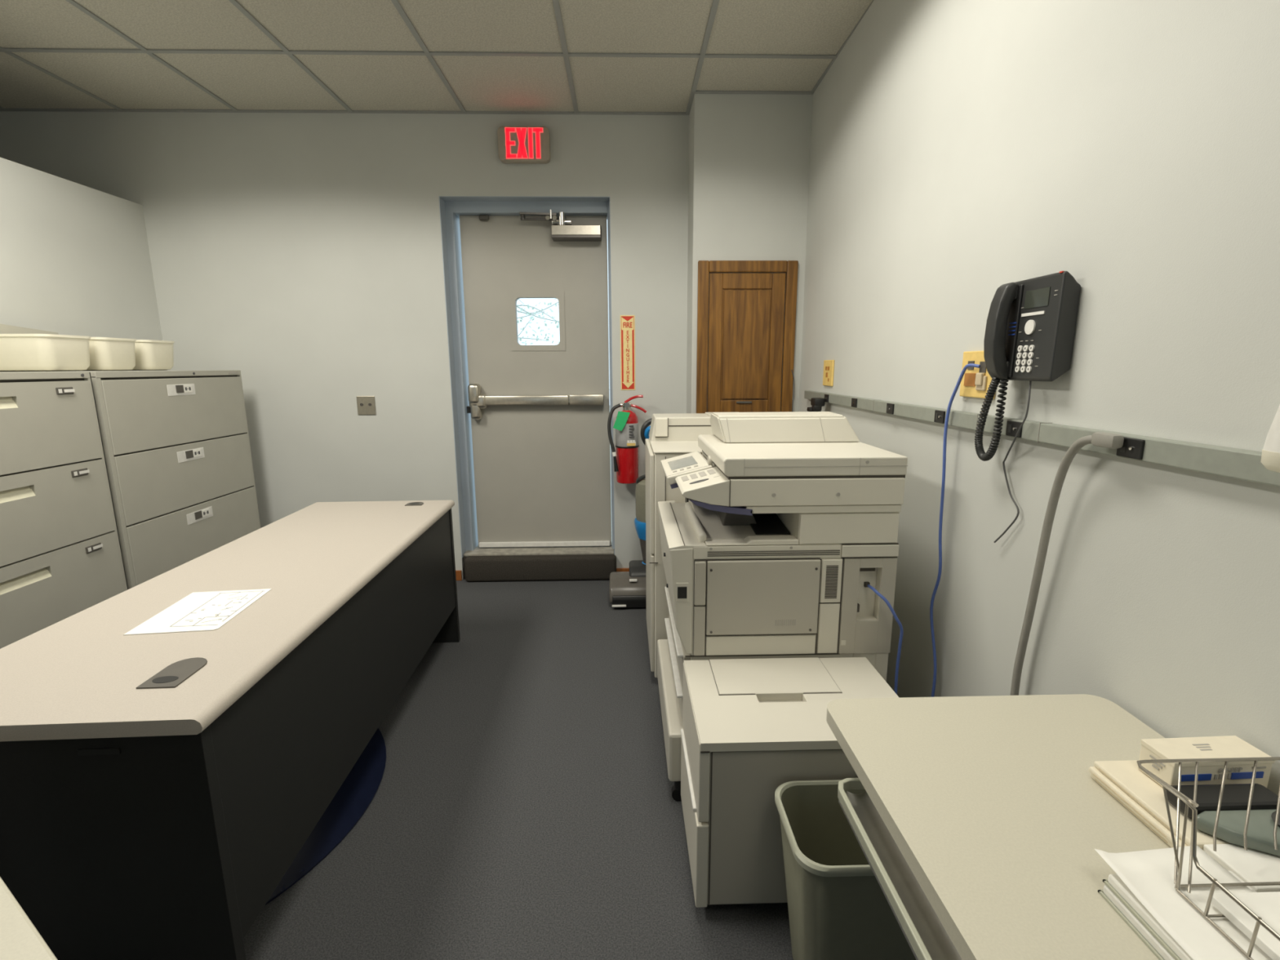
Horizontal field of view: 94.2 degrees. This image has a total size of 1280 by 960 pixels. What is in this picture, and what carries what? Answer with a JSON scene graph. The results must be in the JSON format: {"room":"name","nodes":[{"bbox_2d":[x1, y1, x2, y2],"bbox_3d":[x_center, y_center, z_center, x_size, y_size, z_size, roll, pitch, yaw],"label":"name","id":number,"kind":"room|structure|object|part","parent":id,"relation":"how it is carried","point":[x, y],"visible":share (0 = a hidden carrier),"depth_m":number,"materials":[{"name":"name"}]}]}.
{"room":"back office","nodes":[
{"label":"back office","id":0,"kind":"room"},
{"bbox_2d":[0,157,167,372],"bbox_3d":[-2.845,0.315,-0.412,0.125,2.322,8.345,-1,11,-1],"label":"wall","id":1,"kind":"structure","parent":0,"point":[75,257],"depth_m":3.02,"materials":[{"name":"paint"}]},
{"bbox_2d":[0,111,688,579],"bbox_3d":[-2.004,-0.742,3.789,4.800,2.821,0.275,-1,11,-1],"label":"wall","id":2,"kind":"structure","parent":0,"point":[300,254],"depth_m":3.54,"materials":[{"name":"paint"}]},
{"bbox_2d":[356,395,376,414],"bbox_3d":[-1.707,-0.465,3.703,0.112,0.117,0.012,-1,11,-1],"label":"wall plate","id":3,"kind":"object","parent":2,"relation":"attached to","point":[366,404],"visible":1,"depth_m":3.70,"materials":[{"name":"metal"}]},
{"bbox_2d":[497,125,551,164],"bbox_3d":[-0.666,-1.929,3.424,0.294,0.186,0.066,-1,11,-1],"label":"exit sign","id":4,"kind":"object","parent":2,"relation":"attached to","point":[516,144],"visible":1,"depth_m":3.40,"materials":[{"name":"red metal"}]},
{"bbox_2d":[438,195,614,557],"bbox_3d":[-0.679,-0.593,3.848,1.009,2.254,0.264,-1,11,-1],"label":"trim","id":5,"kind":"structure","parent":2,"relation":"attached to","point":[451,207],"depth_m":3.71,"materials":[{"name":"paint"}]},
{"bbox_2d":[459,209,611,547],"bbox_3d":[-0.663,-0.590,3.837,0.924,2.135,0.158,-1,11,-1],"label":"door","id":6,"kind":"structure","parent":2,"relation":"in","point":[540,414],"depth_m":3.85,"materials":[{"name":"paint"}]},
{"bbox_3d":[-0.597,-1.598,3.600,0.260,0.036,0.066,-1,11,-1],"label":"closer arm","id":7,"kind":"part","parent":6,"relation":"part of","materials":[{"name":"metal"}]},
{"bbox_2d":[463,542,613,556],"bbox_3d":[-0.674,0.472,4.063,0.999,0.020,0.240,-1,11,-1],"label":"trim","id":8,"kind":"structure","parent":2,"relation":"attached to","point":[552,550],"depth_m":3.99,"materials":[{"name":"grey metal"}]},
{"bbox_2d":[455,568,629,580],"bbox_3d":[-1.293,0.631,3.920,3.180,0.068,0.015,-1,11,-1],"label":"baseboard","id":9,"kind":"structure","parent":2,"relation":"attached to","point":[459,574],"depth_m":3.92,"materials":[{"name":"brown wood"}]},
{"bbox_2d":[607,395,646,484],"bbox_3d":[-0.085,-0.250,3.683,0.174,0.547,0.204,9,14,39],"label":"fire extinguisher","id":10,"kind":"object","parent":2,"relation":"attached to","point":[625,456],"visible":0.98,"depth_m":3.65,"materials":[{"name":"red metal"}]},
{"bbox_3d":[-0.039,-0.497,3.658,0.117,0.053,0.018,0,11,2],"label":"handle","id":11,"kind":"part","parent":10,"relation":"part of","materials":[{"name":"red metal"}]},
{"bbox_3d":[-0.013,-0.442,3.668,0.110,0.059,0.020,0,11,2],"label":"handle","id":12,"kind":"part","parent":10,"relation":"part of","materials":[{"name":"red metal"}]},
{"bbox_2d":[620,315,635,390],"bbox_3d":[-0.076,-0.788,3.688,0.090,0.454,0.006,-1,11,-1],"label":"fire sign","id":13,"kind":"object","parent":2,"relation":"attached to","point":[627,322],"visible":1,"depth_m":3.69,"materials":[{"name":"yellow plastic"}]},
{"bbox_2d":[0,0,874,115],"bbox_3d":[-1.501,-1.407,-0.512,5.600,0.103,8.800,-1,11,-1],"label":"ceiling","id":14,"kind":"structure","parent":0,"point":[604,57],"depth_m":2.77,"materials":[{"name":"tile"}]},
{"bbox_2d":[243,578,793,959],"bbox_3d":[-1.487,1.457,0.033,5.600,0.100,8.800,-1,11,-1],"label":"floor","id":15,"kind":"structure","parent":0,"point":[523,806],"depth_m":1.83,"materials":[{"name":"carpet"}]},
{"bbox_2d":[0,876,57,959],"bbox_3d":[-1.026,0.917,0.612,0.900,0.740,0.600,6,13,31],"label":"side table","id":16,"kind":"object","parent":15,"relation":"on","point":[20,940],"visible":1,"depth_m":0.69,"materials":[{"name":"laminate"}]},
{"bbox_2d":[0,371,127,648],"bbox_3d":[-2.520,0.304,2.178,0.464,1.373,0.898,-1,11,-1],"label":"filing cabinet","id":17,"kind":"object","parent":15,"relation":"on","point":[60,556],"visible":0.74,"depth_m":2.32,"materials":[{"name":"metal"}]},
{"bbox_3d":[-2.309,-0.270,2.099,0.018,0.042,0.197,-1,11,-1],"label":"handle","id":18,"kind":"part","parent":17,"relation":"part of","materials":[{"name":"beige metal"}]},
{"bbox_3d":[-2.307,0.057,2.162,0.018,0.042,0.197,-1,11,-1],"label":"handle","id":19,"kind":"part","parent":17,"relation":"part of","materials":[{"name":"beige metal"}]},
{"bbox_3d":[-2.306,0.373,2.222,0.018,0.042,0.197,-1,11,-1],"label":"handle","id":20,"kind":"part","parent":17,"relation":"part of","materials":[{"name":"beige metal"}]},
{"bbox_2d":[0,333,90,371],"bbox_3d":[-2.583,-0.542,2.546,0.307,0.150,0.242,-1,11,-1],"label":"plastic tub","id":21,"kind":"object","parent":17,"relation":"on","point":[18,352],"visible":1,"depth_m":2.45,"materials":[{"name":"beige plastic"}]},
{"bbox_3d":[-2.308,-0.176,2.097,0.020,0.326,0.860,-1,11,-1],"label":"drawer","id":22,"kind":"part","parent":17,"relation":"part of","materials":[{"name":"paint"}]},
{"bbox_3d":[-2.306,0.146,2.159,0.020,0.315,0.860,-1,11,-1],"label":"drawer","id":23,"kind":"part","parent":17,"relation":"part of","materials":[{"name":"paint"}]},
{"bbox_3d":[-2.304,0.462,2.219,0.020,0.314,0.860,-1,11,-1],"label":"drawer","id":24,"kind":"part","parent":17,"relation":"part of","materials":[{"name":"paint"}]},
{"bbox_2d":[15,369,260,589],"bbox_3d":[-2.547,0.124,3.124,0.461,1.373,0.975,-1,11,-1],"label":"filing cabinet","id":25,"kind":"object","parent":15,"relation":"on","point":[175,444],"visible":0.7,"depth_m":2.95,"materials":[{"name":"metal"}]},
{"bbox_2d":[0,324,58,334],"bbox_3d":[-2.775,-0.568,2.373,0.012,0.268,1.020,-1,11,-1],"label":"board","id":26,"kind":"object","parent":25,"relation":"on","point":[4,329],"visible":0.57,"depth_m":2.66,"materials":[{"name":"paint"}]},
{"bbox_2d":[84,337,136,370],"bbox_3d":[-2.590,-0.592,2.804,0.307,0.150,0.219,-1,11,-1],"label":"plastic tub","id":27,"kind":"object","parent":25,"relation":"on","point":[106,353],"visible":0.6,"depth_m":2.75,"materials":[{"name":"beige plastic"}]},
{"bbox_2d":[128,339,174,370],"bbox_3d":[-2.597,-0.639,3.053,0.307,0.150,0.212,-1,11,-1],"label":"plastic tub","id":28,"kind":"object","parent":25,"relation":"on","point":[150,354],"visible":0.52,"depth_m":3.00,"materials":[{"name":"beige plastic"}]},
{"bbox_3d":[-2.333,-0.356,3.044,0.020,0.326,0.937,-1,11,-1],"label":"drawer","id":29,"kind":"part","parent":25,"relation":"part of","materials":[{"name":"paint"}]},
{"bbox_3d":[-2.332,-0.034,3.105,0.020,0.315,0.937,-1,11,-1],"label":"drawer","id":30,"kind":"part","parent":25,"relation":"part of","materials":[{"name":"paint"}]},
{"bbox_3d":[-2.330,0.282,3.165,0.020,0.314,0.937,-1,11,-1],"label":"drawer","id":31,"kind":"part","parent":25,"relation":"part of","materials":[{"name":"paint"}]},
{"bbox_2d":[0,500,460,959],"bbox_3d":[-1.200,0.638,2.080,0.665,0.741,1.868,-1,11,-3],"label":"desk","id":32,"kind":"object","parent":15,"relation":"on","point":[157,791],"visible":1,"depth_m":1.29,"materials":[{"name":"laminate"}]},
{"bbox_3d":[-1.150,0.825,1.192,0.631,0.705,0.028,-1,11,-3],"label":"panel","id":33,"kind":"part","parent":32,"relation":"part of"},
{"bbox_2d":[123,588,271,635],"bbox_3d":[-1.182,0.352,1.613,0.216,0.001,0.282,-2,11,-7],"label":"paper sheet","id":34,"kind":"object","parent":32,"relation":"on","point":[198,611],"visible":1,"depth_m":1.60,"materials":[{"name":"white paper"}]},
{"bbox_3d":[-0.895,0.555,2.080,0.018,0.510,1.788,-1,11,-3],"label":"modesty panel","id":35,"kind":"part","parent":32,"relation":"part of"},
{"bbox_3d":[-1.244,0.486,2.974,0.631,0.705,0.028,-1,11,-3],"label":"panel","id":36,"kind":"part","parent":32,"relation":"part of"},
{"bbox_2d":[265,728,386,905],"bbox_3d":[-1.429,1.044,1.916,1.120,0.006,1.150,-1,11,-1],"label":"floor mat","id":37,"kind":"object","parent":15,"relation":"on","point":[357,791],"visible":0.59,"depth_m":1.87,"materials":[{"name":"blue plastic"}]},
{"bbox_2d":[462,554,616,582],"bbox_3d":[-0.665,0.558,4.036,1.013,0.162,0.325,-1,11,-1],"label":"step","id":38,"kind":"structure","parent":15,"relation":"on","point":[576,566],"depth_m":3.88,"materials":[{"name":"carpet"}]},
{"bbox_2d":[608,417,652,608],"bbox_3d":[0.002,0.181,3.518,0.375,1.078,0.386,-1,11,-1],"label":"vacuum cleaner","id":39,"kind":"object","parent":15,"relation":"on","point":[627,589],"visible":0.38,"depth_m":3.50,"materials":[{"name":"black plastic"}]},
{"bbox_3d":[0.043,0.583,3.654,0.220,0.149,0.271,-1,11,-1],"label":"motor","id":40,"kind":"part","parent":39,"relation":"part of","materials":[{"name":"plastic"}]},
{"bbox_3d":[0.076,0.115,3.588,0.208,0.248,0.208,-1,11,-1],"label":"tank","id":41,"kind":"part","parent":39,"relation":"part of","materials":[{"name":"grey plastic"}]},
{"bbox_3d":[0.047,0.000,3.539,0.142,0.077,0.034,-1,11,-1],"label":"tank handle","id":42,"kind":"part","parent":39,"relation":"part of","materials":[{"name":"plastic"}]},
{"bbox_3d":[0.077,0.416,3.645,0.196,0.280,0.196,-1,11,-1],"label":"tank","id":43,"kind":"part","parent":39,"relation":"part of","materials":[{"name":"grey plastic"}]},
{"bbox_2d":[644,412,713,677],"bbox_3d":[0.392,0.280,2.803,0.720,1.157,0.590,-1,11,-1],"label":"photocopier","id":44,"kind":"object","parent":15,"relation":"on","point":[671,435],"visible":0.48,"depth_m":2.57,"materials":[{"name":"beige plastic"}]},
{"bbox_3d":[0.045,0.319,2.806,0.018,0.965,0.570,-1,11,-1],"label":"door","id":45,"kind":"part","parent":44,"relation":"part of","materials":[{"name":"beige plastic"}]},
{"bbox_2d":[649,440,702,453],"bbox_3d":[0.402,-0.148,2.603,0.702,0.006,0.357,-1,11,-1],"label":"tray","id":46,"kind":"object","parent":44,"relation":"on","point":[655,446],"depth_m":2.57,"materials":[{"name":"beige plastic"}]},
{"bbox_2d":[657,411,907,801],"bbox_3d":[0.425,0.378,2.137,0.694,1.214,0.677,-1,11,-1],"label":"photocopier","id":47,"kind":"object","parent":15,"relation":"on","point":[775,544],"visible":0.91,"depth_m":1.80,"materials":[{"name":"plastic"}]},
{"bbox_3d":[0.120,0.820,2.213,0.075,0.170,0.675,-1,11,-1],"label":"drawer","id":48,"kind":"part","parent":47,"relation":"part of","materials":[{"name":"beige plastic"}]},
{"bbox_3d":[0.120,0.630,2.168,0.022,0.010,0.593,-1,11,-1],"label":"drawer pull","id":49,"kind":"part","parent":47,"relation":"part of","materials":[{"name":"white plastic"}]},
{"bbox_3d":[0.120,0.495,2.143,0.022,0.010,0.593,-1,11,-1],"label":"drawer pull","id":50,"kind":"part","parent":47,"relation":"part of","materials":[{"name":"white plastic"}]},
{"bbox_3d":[0.142,0.675,2.180,0.029,0.107,0.628,-1,11,-1],"label":"paper drawer","id":51,"kind":"part","parent":47,"relation":"part of","materials":[{"name":"beige plastic"}]},
{"bbox_3d":[0.141,0.551,2.156,0.029,0.130,0.628,-1,11,-1],"label":"paper drawer","id":52,"kind":"part","parent":47,"relation":"part of","materials":[{"name":"beige plastic"}]},
{"bbox_2d":[675,582,688,601],"bbox_3d":[0.127,0.338,1.786,0.037,0.060,0.003,-1,11,-1],"label":"switch","id":53,"kind":"object","parent":47,"relation":"attached to","point":[682,588],"depth_m":1.78,"materials":[{"name":"black plastic"}]},
{"bbox_3d":[0.163,-0.048,2.146,0.155,0.063,0.365,-1,11,-1],"label":"control panel","id":54,"kind":"part","parent":47,"relation":"part of","materials":[{"name":"beige plastic"}]},
{"bbox_3d":[0.181,0.461,1.811,0.034,0.160,0.008,-1,11,-1],"label":"hinge panel","id":55,"kind":"part","parent":47,"relation":"part of","materials":[{"name":"beige plastic"}]},
{"bbox_3d":[0.180,0.311,1.782,0.034,0.138,0.010,-1,11,-1],"label":"hinge panel","id":56,"kind":"part","parent":47,"relation":"part of","materials":[{"name":"beige plastic"}]},
{"bbox_2d":[688,500,791,539],"bbox_3d":[0.326,0.108,2.072,0.273,0.090,0.528,-1,11,-1],"label":"tray","id":57,"kind":"object","parent":47,"relation":"on","point":[715,525],"depth_m":1.92,"materials":[{"name":"beige plastic"}]},
{"bbox_3d":[0.370,0.507,1.825,0.337,0.062,0.008,-1,11,-1],"label":"panel","id":58,"kind":"part","parent":47,"relation":"part of","materials":[{"name":"beige plastic"}]},
{"bbox_3d":[0.371,0.355,1.794,0.339,0.234,0.012,-1,11,-1],"label":"door","id":59,"kind":"part","parent":47,"relation":"part of","materials":[{"name":"beige plastic"}]},
{"bbox_2d":[693,543,842,653],"bbox_3d":[0.383,0.362,1.821,0.450,0.348,0.052,-1,11,-1],"label":"panel","id":60,"kind":"object","parent":47,"relation":"attached to","point":[748,597],"depth_m":1.79,"materials":[{"name":"beige plastic"}]},
{"bbox_2d":[775,619,795,625],"bbox_3d":[0.442,0.433,1.805,0.062,0.018,0.001,-1,11,-1],"label":"print","id":61,"kind":"object","parent":47,"relation":"attached to","point":[778,622],"depth_m":1.80},
{"bbox_3d":[0.502,-0.095,2.024,0.537,0.054,0.616,-1,11,-1],"label":"document lid","id":62,"kind":"part","parent":47,"relation":"part of","materials":[{"name":"beige plastic"}]},
{"bbox_3d":[0.622,0.144,1.767,0.295,0.091,0.008,-1,11,-1],"label":"panel","id":63,"kind":"part","parent":47,"relation":"part of","materials":[{"name":"beige plastic"}]},
{"bbox_3d":[0.694,0.386,1.814,0.160,0.307,0.005,-1,11,-1],"label":"connector panel","id":64,"kind":"part","parent":47,"relation":"part of","materials":[{"name":"beige plastic"}]},
{"bbox_2d":[866,584,903,694],"bbox_3d":[0.749,0.677,1.846,0.122,0.714,0.054,3,11,15],"label":"cable","id":65,"kind":"object","parent":47,"relation":"attached to","point":[869,586],"visible":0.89,"depth_m":1.80,"materials":[{"name":"plastic"}]},
{"bbox_2d":[680,657,899,907],"bbox_3d":[0.416,0.830,1.666,0.571,0.501,0.412,-1,11,-1],"label":"cabinet","id":66,"kind":"object","parent":15,"relation":"on","point":[752,727],"visible":0.71,"depth_m":1.49,"materials":[{"name":"white plastic"}]},
{"bbox_3d":[0.137,0.805,1.671,0.014,0.012,0.338,-1,11,-1],"label":"door pull","id":67,"kind":"part","parent":66,"relation":"part of","materials":[{"name":"white plastic"}]},
{"bbox_3d":[0.149,0.819,1.660,0.030,0.459,0.406,-1,11,-1],"label":"door","id":68,"kind":"part","parent":66,"relation":"part of","materials":[{"name":"beige plastic"}]},
{"bbox_3d":[0.382,0.576,1.723,0.336,0.024,0.199,-1,11,-1],"label":"lid","id":69,"kind":"part","parent":66,"relation":"part of","materials":[{"name":"beige plastic"}]},
{"bbox_3d":[0.419,0.598,1.624,0.561,0.023,0.408,-1,11,-1],"label":"frame","id":70,"kind":"part","parent":66,"relation":"part of","materials":[{"name":"beige plastic"}]},
{"bbox_2d":[774,779,915,959],"bbox_3d":[0.541,0.941,1.343,0.450,0.401,0.260,-1,11,-1],"label":"trash can","id":71,"kind":"object","parent":15,"relation":"on","point":[838,909],"visible":0.52,"depth_m":1.25,"materials":[{"name":"plastic"}]},
{"bbox_2d":[826,693,1171,959],"bbox_3d":[0.668,0.978,0.298,0.604,0.720,1.985,-1,11,-1],"label":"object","id":72,"kind":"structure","parent":15,"relation":"on","point":[980,822],"depth_m":0.89,"materials":[{"name":"laminate"}]},
{"bbox_3d":[0.400,0.662,0.508,0.067,0.041,1.110,-1,11,-1],"label":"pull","id":73,"kind":"part","parent":72,"relation":"part of","materials":[{"name":"metal"}]},
{"bbox_2d":[1090,773,1173,847],"bbox_3d":[0.836,0.494,0.887,0.204,0.010,0.170,-1,11,-1],"label":"pack","id":74,"kind":"object","parent":72,"relation":"on","point":[1092,776],"visible":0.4,"depth_m":0.89,"materials":[{"name":"beige paper"}]},
{"bbox_2d":[1088,766,1203,849],"bbox_3d":[0.832,0.484,0.883,0.204,0.010,0.174,-1,11,-1],"label":"pack","id":75,"kind":"object","parent":74,"relation":"on","point":[1145,815],"visible":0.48,"depth_m":0.88,"materials":[{"name":"beige paper"}]},
{"bbox_2d":[1093,760,1231,848],"bbox_3d":[0.839,0.474,0.882,0.204,0.010,0.173,-1,11,-1],"label":"pack","id":76,"kind":"object","parent":75,"relation":"on","point":[1126,775],"visible":0.35,"depth_m":0.89,"materials":[{"name":"beige paper"}]},
{"bbox_2d":[1137,735,1275,787],"bbox_3d":[0.866,0.436,0.913,0.157,0.051,0.059,-1,11,-3],"label":"carton","id":77,"kind":"object","parent":76,"relation":"on","point":[1227,746],"visible":0.89,"depth_m":0.89,"materials":[{"name":"beige cardboard"}]},
{"bbox_2d":[1149,754,1164,767],"bbox_3d":[0.788,0.428,0.905,0.001,0.003,0.025,-1,11,-3],"label":"print","id":78,"kind":"object","parent":77,"relation":"on","point":[1150,756],"depth_m":0.91},
{"bbox_2d":[1192,743,1209,745],"bbox_3d":[0.867,0.409,0.918,0.026,0.001,0.003,-1,11,-3],"label":"print","id":79,"kind":"object","parent":77,"relation":"on","point":[1196,744],"depth_m":0.92},
{"bbox_2d":[1196,746,1211,747],"bbox_3d":[0.865,0.410,0.912,0.022,0.001,0.003,-1,11,-3],"label":"print","id":80,"kind":"object","parent":77,"relation":"on","point":[1197,746],"depth_m":0.91},
{"bbox_3d":[0.866,0.415,0.910,0.157,0.008,0.058,-1,11,-3],"label":"lid","id":81,"kind":"part","parent":77,"relation":"part of","materials":[{"name":"white cardboard"}]},
{"bbox_2d":[1252,765,1266,768],"bbox_3d":[0.923,0.429,0.886,0.021,0.003,0.001,-1,11,-3],"label":"print","id":82,"kind":"object","parent":77,"relation":"on","point":[1264,766],"depth_m":0.89},
{"bbox_2d":[1165,783,1279,856],"bbox_3d":[0.855,0.466,0.817,0.185,0.029,0.119,-1,11,-1],"label":"tape dispenser","id":83,"kind":"object","parent":76,"relation":"on","point":[1233,814],"visible":0.73,"depth_m":0.82,"materials":[{"name":"black plastic"}]},
{"bbox_2d":[1097,884,1175,959],"bbox_3d":[0.671,0.548,0.596,0.167,0.014,0.330,-1,11,-1],"label":"paper","id":84,"kind":"object","parent":72,"relation":"on","point":[1149,940],"visible":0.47,"depth_m":0.70,"materials":[{"name":"white paper"}]},
{"bbox_2d":[1102,871,1257,959],"bbox_3d":[0.673,0.532,0.593,0.163,0.014,0.330,-1,11,-1],"label":"paper","id":85,"kind":"object","parent":84,"relation":"on","point":[1113,882],"visible":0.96,"depth_m":0.70,"materials":[{"name":"white paper"}]},
{"bbox_2d":[1094,844,1272,959],"bbox_3d":[0.669,0.512,0.618,0.150,0.010,0.342,-1,11,-1],"label":"loose sheet","id":86,"kind":"object","parent":85,"relation":"on","point":[1148,874],"visible":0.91,"depth_m":0.71,"materials":[{"name":"paper"}]},
{"bbox_2d":[1137,756,1279,959],"bbox_3d":[0.784,0.459,0.610,0.270,0.114,0.384,-1,11,-1],"label":"wire tray","id":87,"kind":"object","parent":85,"relation":"on","point":[1192,804],"visible":1,"depth_m":0.72,"materials":[{"name":"silver metal"}]},
{"bbox_3d":[0.712,0.509,0.641,0.200,0.004,0.405,9,14,39],"label":"rail","id":88,"kind":"part","parent":87,"relation":"part of","materials":[{"name":"silver metal"}]},
{"bbox_2d":[1210,891,1279,959],"bbox_3d":[0.794,0.516,0.567,0.243,0.010,0.278,-1,11,-1],"label":"paper stack","id":89,"kind":"object","parent":87,"relation":"in","point":[1266,905],"visible":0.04,"depth_m":0.67,"materials":[{"name":"white paper"}]},
{"bbox_2d":[1203,844,1279,892],"bbox_3d":[0.847,0.507,0.766,0.187,0.030,0.070,-1,11,-1],"label":"pad","id":90,"kind":"object","parent":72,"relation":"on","point":[1251,865],"visible":0.44,"depth_m":0.76,"materials":[{"name":"paper"}]},
{"bbox_2d":[686,93,813,413],"bbox_3d":[0.699,-0.719,3.596,0.807,2.821,0.295,-1,11,-1],"label":"wall","id":91,"kind":"structure","parent":0,"point":[749,153],"depth_m":3.28,"materials":[{"name":"paint"}]},
{"bbox_2d":[696,260,798,413],"bbox_3d":[0.609,-0.733,3.428,0.563,1.012,0.026,-1,11,-1],"label":"door","id":92,"kind":"structure","parent":91,"relation":"in","point":[743,317],"depth_m":3.40,"materials":[{"name":"brown wood"}]},
{"bbox_3d":[0.608,-0.454,3.473,0.090,0.012,0.010,-1,11,-1],"label":"handle","id":93,"kind":"part","parent":92,"relation":"part of","materials":[{"name":"metal"}]},
{"bbox_3d":[0.609,-0.774,3.421,0.261,0.605,0.011,-1,11,-1],"label":"raised panel","id":94,"kind":"part","parent":92,"relation":"part of","materials":[{"name":"brown wood"}]},
{"bbox_2d":[791,369,794,411],"bbox_3d":[0.890,0.020,3.559,0.030,1.341,0.009,-9,14,-38],"label":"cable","id":95,"kind":"object","parent":91,"relation":"attached to","point":[792,370],"visible":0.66,"depth_m":3.46,"materials":[{"name":"plastic"}]},
{"bbox_2d":[798,0,1279,795],"bbox_3d":[1.097,0.053,-0.469,0.432,2.821,8.200,-1,11,-1],"label":"wall","id":96,"kind":"structure","parent":0,"point":[962,150],"depth_m":1.29,"materials":[{"name":"paint"}]},
{"bbox_2d":[822,360,834,386],"bbox_3d":[0.934,-0.531,2.949,0.011,0.126,0.140,0,11,0],"label":"wall plate","id":97,"kind":"object","parent":96,"relation":"attached to","point":[828,365],"visible":1,"depth_m":2.93,"materials":[{"name":"yellow plastic"}]},
{"bbox_2d":[959,351,995,399],"bbox_3d":[0.937,-0.294,1.655,0.024,0.128,0.160,0,11,0],"label":"wall plate","id":98,"kind":"object","parent":96,"relation":"attached to","point":[975,383],"visible":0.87,"depth_m":1.66,"materials":[{"name":"beige plastic"}]},
{"bbox_2d":[929,363,980,697],"bbox_3d":[0.920,0.345,1.815,0.028,1.375,0.132,-1,11,-1],"label":"cable","id":99,"kind":"object","parent":98,"relation":"hanging from","point":[972,365],"visible":0.88,"depth_m":1.81,"materials":[{"name":"plastic"}]},
{"bbox_2d":[974,271,1080,461],"bbox_3d":[0.903,-0.253,1.431,0.093,0.444,0.244,0,11,0],"label":"wall telephone","id":100,"kind":"object","parent":96,"relation":"attached to","point":[1029,334],"visible":1,"depth_m":1.39,"materials":[{"name":"plastic"}]},
{"bbox_3d":[0.892,-0.155,1.524,0.032,0.219,0.098,0,11,0],"label":"coiled cord","id":101,"kind":"part","parent":100,"relation":"part of","materials":[{"name":"plastic"}]},
{"bbox_2d":[993,381,1031,542],"bbox_3d":[0.930,-0.034,1.474,0.032,0.426,0.126,3,11,16],"label":"cord","id":102,"kind":"object","parent":100,"relation":"hanging from","point":[1029,387],"visible":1,"depth_m":1.48,"materials":[{"name":"plastic"}]},
{"bbox_2d":[804,390,1279,487],"bbox_3d":[0.929,-0.218,1.944,0.036,0.046,2.750,0,11,0],"label":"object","id":103,"kind":"object","parent":96,"relation":"attached to","point":[1224,461],"visible":0.94,"depth_m":1.14,"materials":[{"name":"metal"}]},
{"bbox_2d":[806,397,825,411],"bbox_3d":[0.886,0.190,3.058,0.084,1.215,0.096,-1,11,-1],"label":"power adapter","id":104,"kind":"object","parent":103,"relation":"attached to","point":[816,403],"visible":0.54,"depth_m":2.91,"materials":[{"name":"black plastic"}]},
{"bbox_2d":[824,394,828,402],"bbox_3d":[0.913,-0.399,2.902,0.017,0.037,0.056,-1,11,-1],"label":"outlet","id":105,"kind":"object","parent":103,"relation":"attached to","point":[826,396],"depth_m":2.89,"materials":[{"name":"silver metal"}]},
{"bbox_2d":[851,398,857,407],"bbox_3d":[0.916,-0.329,2.534,0.017,0.037,0.056,-1,11,-1],"label":"outlet","id":106,"kind":"object","parent":103,"relation":"attached to","point":[854,401],"depth_m":2.53,"materials":[{"name":"black plastic"}]},
{"bbox_2d":[886,403,894,414],"bbox_3d":[0.918,-0.261,2.175,0.017,0.037,0.056,-1,11,-1],"label":"outlet","id":107,"kind":"object","parent":103,"relation":"attached to","point":[890,406],"depth_m":2.17,"materials":[{"name":"black plastic"}]},
{"bbox_2d":[933,409,945,423],"bbox_3d":[0.921,-0.194,1.821,0.017,0.037,0.056,-1,11,-1],"label":"outlet","id":108,"kind":"object","parent":103,"relation":"attached to","point":[939,415],"depth_m":1.81,"materials":[{"name":"black plastic"}]},
{"bbox_2d":[1005,420,1022,437],"bbox_3d":[0.923,-0.126,1.463,0.017,0.037,0.056,-1,11,-1],"label":"outlet","id":109,"kind":"object","parent":103,"relation":"attached to","point":[1012,427],"depth_m":1.46,"materials":[{"name":"black plastic"}]},
{"bbox_2d":[1009,431,1124,695],"bbox_3d":[0.913,0.501,1.354,0.034,1.240,0.238,1,11,4],"label":"power cable","id":110,"kind":"object","parent":103,"relation":"hanging from","point":[1102,439],"visible":0.79,"depth_m":1.33,"materials":[{"name":"grey plastic"}]},
{"bbox_2d":[1115,436,1145,459],"bbox_3d":[0.925,-0.060,1.119,0.017,0.037,0.056,-1,11,-1],"label":"outlet","id":111,"kind":"object","parent":103,"relation":"attached to","point":[1133,447],"depth_m":1.11,"materials":[{"name":"black plastic"}]},
{"bbox_2d":[1260,404,1279,472],"bbox_3d":[0.909,-0.092,0.796,0.092,0.170,0.084,-1,11,-1],"label":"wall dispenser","id":112,"kind":"object","parent":96,"relation":"attached to","point":[1270,455],"visible":1,"depth_m":0.81,"materials":[{"name":"plastic"}]},
{"label":"outside","id":113,"kind":"structure","parent":0,"visible":0},
{"bbox_2d":[609,444,612,542],"bbox_3d":[-0.446,-1.297,17.154,24.000,0.100,25.800,-1,11,-1],"label":"ground","id":114,"kind":"structure","parent":113,"point":[610,444],"depth_m":9.06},
{"bbox_2d":[516,297,609,390],"bbox_3d":[-1.693,-2.225,8.208,5.484,5.150,2.574,-1,11,-1],"label":"tree","id":115,"kind":"object","parent":114,"relation":"on","point":[548,304],"visible":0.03,"depth_m":8.23,"materials":[{"name":"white plant"}]}
]}

